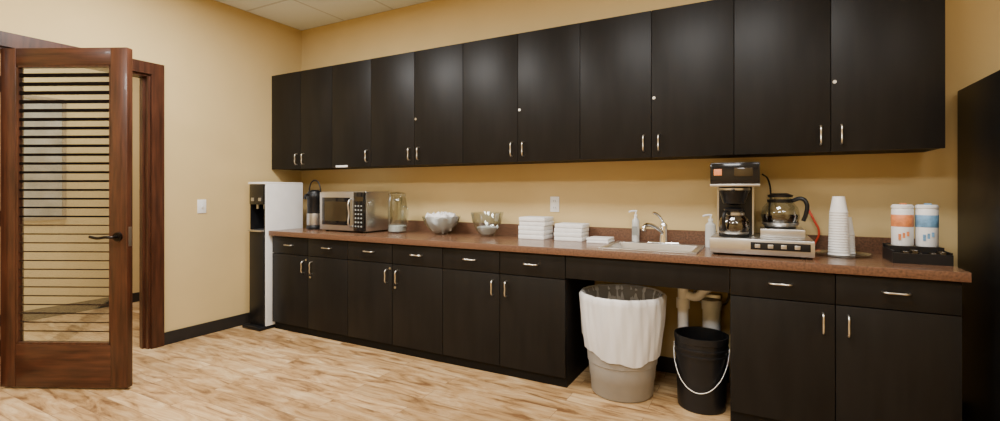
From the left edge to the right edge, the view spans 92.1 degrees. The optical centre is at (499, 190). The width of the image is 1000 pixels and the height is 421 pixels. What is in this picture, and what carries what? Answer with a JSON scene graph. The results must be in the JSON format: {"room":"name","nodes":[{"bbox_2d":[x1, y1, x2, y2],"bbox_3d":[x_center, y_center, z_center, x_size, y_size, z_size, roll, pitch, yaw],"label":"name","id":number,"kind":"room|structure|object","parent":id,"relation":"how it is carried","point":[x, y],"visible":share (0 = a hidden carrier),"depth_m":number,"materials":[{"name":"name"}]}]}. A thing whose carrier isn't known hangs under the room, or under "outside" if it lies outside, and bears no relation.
{"room":"office break room","nodes":[
{"label":"office break room","id":0,"kind":"room"},
{"bbox_2d":[0,48,15,386],"bbox_3d":[-3.034,0.164,2.993,0.098,2.088,0.044,0,0,2],"label":"stile","id":1,"kind":"object","parent":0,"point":[7,55],"visible":0.82,"depth_m":2.97,"materials":[{"name":"brown wood"}]},
{"bbox_2d":[16,47,110,64],"bbox_3d":[-2.685,-0.828,2.982,0.600,0.105,0.042,0,0,2],"label":"rail","id":2,"kind":"object","parent":1,"relation":"attached to","point":[24,56],"visible":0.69,"depth_m":2.96,"materials":[{"name":"brown wood"}]},
{"bbox_2d":[24,68,138,310],"bbox_3d":[-4.820,-0.215,3.936,0.120,2.870,7.000,0,0,28],"label":"wall","id":3,"kind":"structure","parent":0,"point":[70,176],"depth_m":4.87,"materials":[{"name":"beige paint"}]},
{"bbox_2d":[0,0,301,331],"bbox_3d":[-3.119,-0.215,3.088,0.120,2.870,6.880,0,0,28],"label":"wall","id":4,"kind":"structure","parent":0,"point":[220,61],"depth_m":4.06,"materials":[{"name":"beige paint"}]},
{"bbox_2d":[0,31,163,348],"bbox_3d":[-2.967,0.115,3.369,0.164,2.210,1.060,0,0,28],"label":"door frame","id":5,"kind":"structure","parent":4,"relation":"attached to","point":[150,75],"depth_m":3.73,"materials":[{"name":"brown wood"}]},
{"bbox_2d":[197,199,205,212],"bbox_3d":[-2.514,0.130,4.068,0.016,0.116,0.072,0,0,28],"label":"light switch","id":6,"kind":"object","parent":4,"relation":"attached to","point":[201,204],"visible":1,"depth_m":4.07,"materials":[{"name":"white plastic"}]},
{"bbox_2d":[164,312,249,344],"bbox_3d":[-2.347,1.170,4.381,0.012,0.100,1.310,0,0,28],"label":"baseboard","id":7,"kind":"structure","parent":4,"relation":"attached to","point":[182,334],"depth_m":4.09,"materials":[{"name":"plastic"}]},
{"bbox_2d":[215,0,432,30],"bbox_3d":[-1.129,-1.700,2.016,8.440,0.100,7.120,0,0,28],"label":"ceiling","id":8,"kind":"structure","parent":0,"point":[301,15],"depth_m":4.36,"materials":[{"name":"tile"}]},
{"bbox_2d":[0,301,729,420],"bbox_3d":[-1.129,1.270,2.016,8.440,0.100,7.120,0,0,28],"label":"floor","id":9,"kind":"structure","parent":0,"point":[238,373],"depth_m":2.96,"materials":[{"name":"brown wood"}]},
{"bbox_2d":[16,344,110,387],"bbox_3d":[-2.685,1.077,2.982,0.600,0.263,0.042,0,0,2],"label":"rail","id":10,"kind":"object","parent":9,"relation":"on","point":[37,365],"visible":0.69,"depth_m":2.96,"materials":[{"name":"brown wood"}]},
{"bbox_2d":[16,65,110,344],"bbox_3d":[-2.685,0.085,2.982,0.600,1.720,0.036,0,0,2],"label":"bead","id":11,"kind":"object","parent":10,"relation":"attached to","point":[19,68],"visible":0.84,"depth_m":2.97,"materials":[{"name":"brown wood"}]},
{"label":"glass pane","id":12,"kind":"object","parent":11,"relation":"attached to","visible":0},
{"bbox_2d":[19,73,108,216],"bbox_3d":[-2.685,-0.282,2.975,0.576,0.889,0.006,0,0,2],"label":"dark stripes","id":13,"kind":"object","parent":12,"relation":"attached to","point":[21,75],"visible":1,"depth_m":2.97,"materials":[{"name":"black"}]},
{"bbox_2d":[19,225,108,331],"bbox_3d":[-2.685,0.538,2.975,0.576,0.661,0.006,0,0,2],"label":"dark stripes","id":14,"kind":"object","parent":12,"relation":"attached to","point":[19,225],"visible":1,"depth_m":2.97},
{"bbox_2d":[111,47,132,387],"bbox_3d":[-2.333,0.164,2.972,0.105,2.088,0.044,0,0,2],"label":"stile","id":15,"kind":"object","parent":9,"relation":"on","point":[121,57],"visible":1,"depth_m":2.95,"materials":[{"name":"brown wood"}]},
{"bbox_2d":[88,235,117,239],"bbox_3d":[-2.396,0.280,2.913,0.145,0.026,0.058,0,0,2],"label":"lever","id":16,"kind":"object","parent":15,"relation":"attached to","point":[116,236],"visible":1,"depth_m":2.89,"materials":[{"name":"brown metal"}]},
{"bbox_2d":[113,232,122,240],"bbox_3d":[-2.336,0.280,2.944,0.054,0.054,0.012,0,0,2],"label":"rosette","id":17,"kind":"object","parent":15,"relation":"attached to","point":[118,234],"visible":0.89,"depth_m":2.94,"materials":[{"name":"brown metal"}]},
{"bbox_2d":[128,227,131,245],"bbox_3d":[-2.280,0.280,2.970,0.002,0.120,0.024,0,0,3],"label":"latch plate","id":18,"kind":"object","parent":15,"relation":"attached to","point":[129,228],"depth_m":2.97,"materials":[{"name":"silver metal"}]},
{"bbox_2d":[242,182,302,330],"bbox_3d":[-2.084,0.570,4.433,0.248,1.300,0.450,0,0,28],"label":"water cooler","id":19,"kind":"object","parent":9,"relation":"on","point":[273,205],"visible":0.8,"depth_m":4.29,"materials":[{"name":"white plastic"}]},
{"bbox_2d":[248,229,263,231],"bbox_3d":[-2.136,0.352,4.325,0.178,0.015,0.150,0,0,28],"label":"drip tray","id":20,"kind":"object","parent":19,"relation":"on","point":[251,230],"depth_m":4.27,"materials":[{"name":"silver metal"}]},
{"bbox_2d":[272,236,350,343],"bbox_3d":[-1.477,0.804,4.295,0.913,0.832,0.635,0,0,28],"label":"base cabinet","id":21,"kind":"object","parent":9,"relation":"on","point":[310,275],"visible":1,"depth_m":4.03,"materials":[{"name":"black laminate"}]},
{"bbox_2d":[348,241,444,362],"bbox_3d":[-0.672,0.804,3.862,0.913,0.832,0.635,0,0,28],"label":"base cabinet","id":22,"kind":"object","parent":9,"relation":"on","point":[395,291],"visible":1,"depth_m":3.59,"materials":[{"name":"black laminate"}]},
{"bbox_2d":[443,247,594,387],"bbox_3d":[0.133,0.804,3.428,0.913,0.832,0.635,0,0,28],"label":"base cabinet","id":23,"kind":"object","parent":9,"relation":"on","point":[513,314],"visible":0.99,"depth_m":3.15,"materials":[{"name":"black laminate"}]},
{"bbox_2d":[269,219,971,282],"bbox_3d":[0.139,0.326,3.428,4.602,0.132,0.632,0,0,28],"label":"countertop","id":24,"kind":"structure","parent":23,"relation":"on","point":[464,235],"depth_m":2.93,"materials":[{"name":"laminate"}]},
{"bbox_2d":[303,180,321,229],"bbox_3d":[-1.717,0.123,4.432,0.179,0.454,0.150,0,0,-27],"label":"airpot","id":25,"kind":"object","parent":24,"relation":"on","point":[313,196],"visible":0.85,"depth_m":4.38,"materials":[{"name":"black plastic"}]},
{"bbox_2d":[320,192,389,232],"bbox_3d":[-1.282,0.177,4.205,0.525,0.345,0.370,0,0,28],"label":"microwave oven","id":26,"kind":"object","parent":24,"relation":"on","point":[364,212],"visible":1,"depth_m":4.08,"materials":[{"name":"silver metal"}]},
{"bbox_2d":[388,192,406,232],"bbox_3d":[-0.856,0.177,4.024,0.156,0.343,0.194,0,0,-19],"label":"jar","id":27,"kind":"object","parent":24,"relation":"on","point":[391,228],"visible":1,"depth_m":3.99,"materials":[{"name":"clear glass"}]},
{"bbox_2d":[422,211,460,234],"bbox_3d":[-0.474,0.256,3.907,0.316,0.187,0.316,0,0,28],"label":"serving bowl","id":28,"kind":"object","parent":24,"relation":"on","point":[443,222],"visible":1,"depth_m":3.82,"materials":[{"name":"white ceramic"}]},
{"bbox_2d":[470,212,503,236],"bbox_3d":[-0.100,0.257,3.717,0.256,0.184,0.256,0,0,28],"label":"glass bowl","id":29,"kind":"object","parent":24,"relation":"on","point":[484,230],"visible":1,"depth_m":3.67,"materials":[{"name":"clear glass"}]},
{"bbox_2d":[518,234,552,239],"bbox_3d":[0.265,0.334,3.571,0.205,0.031,0.175,0,0,28],"label":"folded towel","id":30,"kind":"object","parent":24,"relation":"on","point":[521,236],"depth_m":3.49,"materials":[{"name":"white fabric"}]},
{"bbox_2d":[518,216,553,239],"bbox_3d":[0.268,0.270,3.572,0.212,0.159,0.181,0,0,28],"label":"towel stack","id":31,"kind":"object","parent":24,"relation":"on","point":[531,227],"visible":1,"depth_m":3.50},
{"bbox_2d":[518,225,552,230],"bbox_3d":[0.265,0.270,3.573,0.205,0.031,0.175,0,0,28],"label":"folded towel","id":32,"kind":"object","parent":31,"relation":"on","point":[522,227],"depth_m":3.50,"materials":[{"name":"white fabric"}]},
{"bbox_2d":[519,216,552,221],"bbox_3d":[0.269,0.206,3.569,0.205,0.031,0.175,0,0,28],"label":"folded towel","id":33,"kind":"object","parent":31,"relation":"on","point":[526,218],"depth_m":3.51,"materials":[{"name":"white fabric"}]},
{"bbox_2d":[519,229,552,234],"bbox_3d":[0.266,0.302,3.570,0.205,0.031,0.175,0,0,28],"label":"folded towel","id":34,"kind":"object","parent":31,"relation":"on","point":[521,231],"depth_m":3.50,"materials":[{"name":"white fabric"}]},
{"bbox_2d":[519,221,553,225],"bbox_3d":[0.272,0.238,3.573,0.205,0.031,0.175,0,0,28],"label":"folded towel","id":35,"kind":"object","parent":31,"relation":"on","point":[522,223],"depth_m":3.50,"materials":[{"name":"white fabric"}]},
{"bbox_2d":[554,236,588,241],"bbox_3d":[0.512,0.335,3.433,0.205,0.029,0.165,0,0,28],"label":"folded towel","id":36,"kind":"object","parent":24,"relation":"on","point":[558,238],"depth_m":3.36,"materials":[{"name":"white fabric"}]},
{"bbox_2d":[554,222,589,241],"bbox_3d":[0.512,0.290,3.435,0.210,0.119,0.172,0,0,28],"label":"towel stack","id":37,"kind":"object","parent":24,"relation":"on","point":[564,231],"visible":0.95,"depth_m":3.37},
{"bbox_2d":[554,227,588,232],"bbox_3d":[0.512,0.275,3.439,0.205,0.029,0.165,0,0,28],"label":"folded towel","id":38,"kind":"object","parent":37,"relation":"on","point":[557,229],"depth_m":3.37,"materials":[{"name":"white fabric"}]},
{"bbox_2d":[554,232,588,236],"bbox_3d":[0.508,0.305,3.434,0.205,0.029,0.165,0,0,28],"label":"folded towel","id":39,"kind":"object","parent":37,"relation":"on","point":[557,234],"depth_m":3.37,"materials":[{"name":"white fabric"}]},
{"bbox_2d":[555,222,589,228],"bbox_3d":[0.516,0.245,3.436,0.205,0.029,0.165,0,0,28],"label":"folded towel","id":40,"kind":"object","parent":37,"relation":"on","point":[564,225],"depth_m":3.38,"materials":[{"name":"white fabric"}]},
{"bbox_2d":[586,236,614,243],"bbox_3d":[0.686,0.333,3.287,0.154,0.034,0.164,0,0,28],"label":"napkin stack","id":41,"kind":"object","parent":24,"relation":"on","point":[594,239],"visible":1,"depth_m":3.23,"materials":[{"name":"white paper"}]},
{"bbox_2d":[586,236,613,240],"bbox_3d":[0.685,0.324,3.289,0.150,0.016,0.160,0,0,28],"label":"folded towel","id":42,"kind":"object","parent":41,"relation":"on","point":[594,238],"depth_m":3.25,"materials":[{"name":"white fabric"}]},
{"bbox_2d":[587,239,614,243],"bbox_3d":[0.687,0.342,3.285,0.150,0.017,0.160,0,0,28],"label":"folded towel","id":43,"kind":"object","parent":24,"relation":"on","point":[601,241],"depth_m":3.22,"materials":[{"name":"white fabric"}]},
{"bbox_2d":[629,210,639,241],"bbox_3d":[0.919,0.240,3.298,0.071,0.221,0.053,0,0,28],"label":"soap dispenser","id":44,"kind":"object","parent":24,"relation":"on","point":[635,222],"visible":0.94,"depth_m":3.27,"materials":[{"name":"white plastic"}]},
{"bbox_2d":[632,217,639,241],"bbox_3d":[0.927,0.262,3.294,0.052,0.176,0.052,0,0,28],"label":"bottle","id":45,"kind":"object","parent":44,"relation":"attached to","point":[635,222],"depth_m":3.27,"materials":[{"name":"white plastic"}]},
{"bbox_2d":[566,256,729,292],"bbox_3d":[0.813,0.462,2.762,0.910,0.146,0.040,0,0,28],"label":"apron","id":46,"kind":"object","parent":24,"relation":"attached to","point":[714,278],"visible":0.89,"depth_m":2.72,"materials":[{"name":"black laminate"}]},
{"bbox_2d":[599,241,704,253],"bbox_3d":[0.947,0.426,2.988,0.555,0.168,0.450,0,0,28],"label":"sink","id":47,"kind":"object","parent":24,"relation":"in","point":[618,245],"visible":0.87,"depth_m":3.08,"materials":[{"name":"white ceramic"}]},
{"bbox_2d":[611,242,696,251],"bbox_3d":[0.936,0.427,2.967,0.491,0.166,0.338,0,0,28],"label":"basin","id":48,"kind":"object","parent":47,"relation":"in","point":[623,245],"depth_m":3.11,"materials":[{"name":"silver metal"}]},
{"bbox_2d":[676,288,711,327],"bbox_3d":[1.197,0.752,3.029,0.443,0.475,0.328,0,0,28],"label":"drain pipe","id":49,"kind":"object","parent":47,"relation":"attached to","point":[684,297],"visible":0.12,"depth_m":2.94,"materials":[{"name":"plastic"}]},
{"bbox_2d":[642,212,679,243],"bbox_3d":[1.030,0.237,3.081,0.208,0.208,0.206,0,0,28],"label":"sink faucet","id":50,"kind":"object","parent":24,"relation":"on","point":[663,229],"visible":1,"depth_m":3.12,"materials":[{"name":"silver metal"}]},
{"bbox_2d":[702,214,715,246],"bbox_3d":[1.312,0.247,3.019,0.077,0.206,0.064,0,0,28],"label":"soap dispenser","id":51,"kind":"object","parent":24,"relation":"on","point":[710,227],"visible":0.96,"depth_m":3.00,"materials":[{"name":"white plastic"}]},
{"bbox_2d":[705,221,715,246],"bbox_3d":[1.317,0.268,3.016,0.064,0.164,0.064,0,0,28],"label":"bottle","id":52,"kind":"object","parent":51,"relation":"attached to","point":[710,228],"depth_m":2.99,"materials":[{"name":"white plastic"}]},
{"bbox_2d":[710,162,814,258],"bbox_3d":[1.454,0.098,2.697,0.488,0.505,0.442,0,0,28],"label":"coffee brewer","id":53,"kind":"object","parent":24,"relation":"on","point":[735,183],"visible":0.97,"depth_m":2.62,"materials":[{"name":"silver metal"}]},
{"bbox_2d":[718,207,749,235],"bbox_3d":[1.311,0.169,2.699,0.160,0.155,0.175,0,0,14],"label":"coffee carafe","id":54,"kind":"object","parent":53,"relation":"on","point":[731,223],"visible":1,"depth_m":2.65,"materials":[{"name":"clear glass"}]},
{"bbox_2d":[762,174,771,212],"bbox_3d":[1.609,0.068,2.915,0.110,0.345,0.023,0,0,-33],"label":"power cord","id":55,"kind":"object","parent":53,"relation":"attached to","point":[762,174],"visible":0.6,"depth_m":2.94,"materials":[{"name":"black plastic"}]},
{"bbox_2d":[761,193,809,226],"bbox_3d":[1.600,0.107,2.737,0.212,0.189,0.195,0,0,9],"label":"coffee carafe","id":56,"kind":"object","parent":53,"relation":"on","point":[768,219],"visible":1,"depth_m":2.67,"materials":[{"name":"clear glass"}]},
{"bbox_2d":[809,209,820,251],"bbox_3d":[1.831,0.226,2.816,0.072,0.257,0.032,0,0,44],"label":"power cord","id":57,"kind":"object","parent":24,"relation":"on","point":[810,213],"visible":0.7,"depth_m":2.81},
{"bbox_2d":[815,251,874,258],"bbox_3d":[1.851,0.343,2.615,0.275,0.015,0.275,0,0,-17],"label":"plastic tray","id":58,"kind":"object","parent":24,"relation":"on","point":[854,256],"visible":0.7,"depth_m":2.58,"materials":[{"name":"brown plastic"}]},
{"bbox_2d":[828,196,849,255],"bbox_3d":[1.824,0.186,2.596,0.098,0.315,0.098,0,0,28],"label":"cups","id":59,"kind":"object","parent":58,"relation":"on","point":[838,241],"visible":0.99,"depth_m":2.56,"materials":[{"name":"white paper"}]},
{"bbox_2d":[848,217,855,253],"bbox_3d":[1.911,0.244,2.662,0.088,0.200,0.088,0,0,28],"label":"cups","id":60,"kind":"object","parent":58,"relation":"on","point":[852,247],"visible":0.41,"depth_m":2.63,"materials":[{"name":"white paper"}]},
{"bbox_2d":[882,243,953,265],"bbox_3d":[2.061,0.311,2.389,0.224,0.078,0.220,0,0,28],"label":"condiment caddy","id":61,"kind":"object","parent":24,"relation":"on","point":[914,254],"visible":1,"depth_m":2.32,"materials":[{"name":"black plastic"}]},
{"bbox_2d":[891,203,913,245],"bbox_3d":[2.048,0.169,2.454,0.091,0.214,0.091,0,0,28],"label":"canister","id":62,"kind":"object","parent":61,"relation":"on","point":[902,214],"visible":1,"depth_m":2.42,"materials":[{"name":"white plastic"}]},
{"bbox_2d":[915,203,938,246],"bbox_3d":[2.133,0.169,2.409,0.091,0.214,0.091,0,0,28],"label":"canister","id":63,"kind":"object","parent":61,"relation":"on","point":[926,215],"visible":1,"depth_m":2.38,"materials":[{"name":"white plastic"}]},
{"bbox_2d":[579,284,666,402],"bbox_3d":[0.743,0.916,2.947,0.514,0.604,0.515,0,0,28],"label":"trash can","id":64,"kind":"object","parent":9,"relation":"on","point":[623,325],"visible":1,"depth_m":2.76,"materials":[{"name":"plastic"}]},
{"bbox_2d":[674,326,729,414],"bbox_3d":[1.141,1.014,2.736,0.296,0.409,0.298,0,0,28],"label":"bucket","id":65,"kind":"object","parent":9,"relation":"on","point":[702,355],"visible":1,"depth_m":2.63,"materials":[{"name":"plastic"}]},
{"bbox_2d":[730,267,961,420],"bbox_3d":[1.743,0.804,2.561,0.913,0.832,0.635,0,0,28],"label":"base cabinet","id":66,"kind":"object","parent":9,"relation":"on","point":[805,346],"visible":0.99,"depth_m":2.30,"materials":[{"name":"black laminate"}]},
{"bbox_2d":[958,70,999,420],"bbox_3d":[2.549,0.347,1.966,0.800,1.745,0.840,0,0,28],"label":"refrigerator","id":67,"kind":"object","parent":9,"relation":"on","point":[978,102],"visible":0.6,"depth_m":2.26,"materials":[{"name":"black plastic"}]},
{"bbox_2d":[302,0,999,381],"bbox_3d":[0.813,-0.215,3.492,6.420,2.870,0.120,0,0,28],"label":"wall","id":68,"kind":"structure","parent":0,"point":[599,194],"depth_m":3.40,"materials":[{"name":"beige paint"}]},
{"bbox_2d":[272,66,353,170],"bbox_3d":[-1.770,-0.658,4.597,0.814,0.904,0.382,0,0,28],"label":"upper cabinet","id":69,"kind":"object","parent":68,"relation":"attached to","point":[301,100],"visible":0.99,"depth_m":4.44,"materials":[{"name":"black laminate"}]},
{"bbox_2d":[332,59,393,168],"bbox_3d":[-1.210,-0.658,4.295,0.456,0.904,0.382,0,0,28],"label":"upper cabinet","id":70,"kind":"object","parent":68,"relation":"attached to","point":[351,82],"visible":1,"depth_m":4.16,"materials":[{"name":"black laminate"}]},
{"bbox_2d":[371,43,478,167],"bbox_3d":[-0.606,-0.658,3.970,0.914,0.904,0.382,0,0,28],"label":"upper cabinet","id":71,"kind":"object","parent":68,"relation":"attached to","point":[417,96],"visible":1,"depth_m":3.81,"materials":[{"name":"black laminate"}]},
{"bbox_2d":[463,23,592,164],"bbox_3d":[0.200,-0.658,3.536,0.914,0.904,0.382,0,0,28],"label":"upper cabinet","id":72,"kind":"object","parent":68,"relation":"attached to","point":[521,91],"visible":1,"depth_m":3.38,"materials":[{"name":"black laminate"}]},
{"bbox_2d":[550,197,558,211],"bbox_3d":[0.412,0.100,3.634,0.072,0.116,0.010,0,0,28],"label":"wall outlet","id":73,"kind":"object","parent":68,"relation":"attached to","point":[554,201],"visible":1,"depth_m":3.63,"materials":[{"name":"white plastic"}]},
{"bbox_2d":[390,219,914,253],"bbox_3d":[0.284,0.305,3.697,4.602,0.090,0.019,0,0,28],"label":"backsplash","id":74,"kind":"structure","parent":68,"relation":"attached to","point":[862,244],"depth_m":3.31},
{"bbox_2d":[580,0,735,161],"bbox_3d":[1.005,-0.658,3.102,0.914,0.904,0.382,0,0,28],"label":"upper cabinet","id":75,"kind":"object","parent":68,"relation":"attached to","point":[658,84],"visible":1,"depth_m":2.94,"materials":[{"name":"black laminate"}]},
{"bbox_2d":[656,356,728,382],"bbox_3d":[1.085,1.170,3.270,0.850,0.100,0.012,0,0,28],"label":"baseboard","id":76,"kind":"structure","parent":68,"relation":"attached to","point":[664,364],"depth_m":3.24,"materials":[{"name":"plastic"}]},
{"bbox_2d":[693,290,729,330],"bbox_3d":[1.343,0.754,3.054,0.175,0.452,0.172,0,0,-18],"label":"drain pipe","id":77,"kind":"object","parent":68,"relation":"attached to","point":[711,304],"visible":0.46,"depth_m":2.98,"materials":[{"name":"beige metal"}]},
{"bbox_2d":[734,0,944,157],"bbox_3d":[1.811,-0.658,2.668,0.914,0.904,0.382,0,0,28],"label":"upper cabinet","id":78,"kind":"object","parent":68,"relation":"attached to","point":[812,77],"visible":1,"depth_m":2.52,"materials":[{"name":"black laminate"}]},
{"bbox_3d":[-3.955,-0.215,3.538,2.020,2.870,7.120,0,0,28],"label":"wall","id":79,"kind":"structure","parent":0,"visible":0},
{"bbox_2d":[24,95,66,220],"bbox_3d":[-4.393,-0.310,4.569,0.028,1.180,0.440,0,0,28],"label":"framed picture","id":80,"kind":"object","parent":79,"relation":"attached to","point":[27,185],"visible":0.44,"depth_m":4.62,"materials":[{"name":"paper"}]},
{"bbox_2d":[24,292,138,320],"bbox_3d":[-4.734,1.170,3.957,0.012,0.100,6.880,0,0,28],"label":"baseboard","id":81,"kind":"structure","parent":79,"relation":"attached to","point":[59,308],"depth_m":4.77,"materials":[{"name":"plastic"}]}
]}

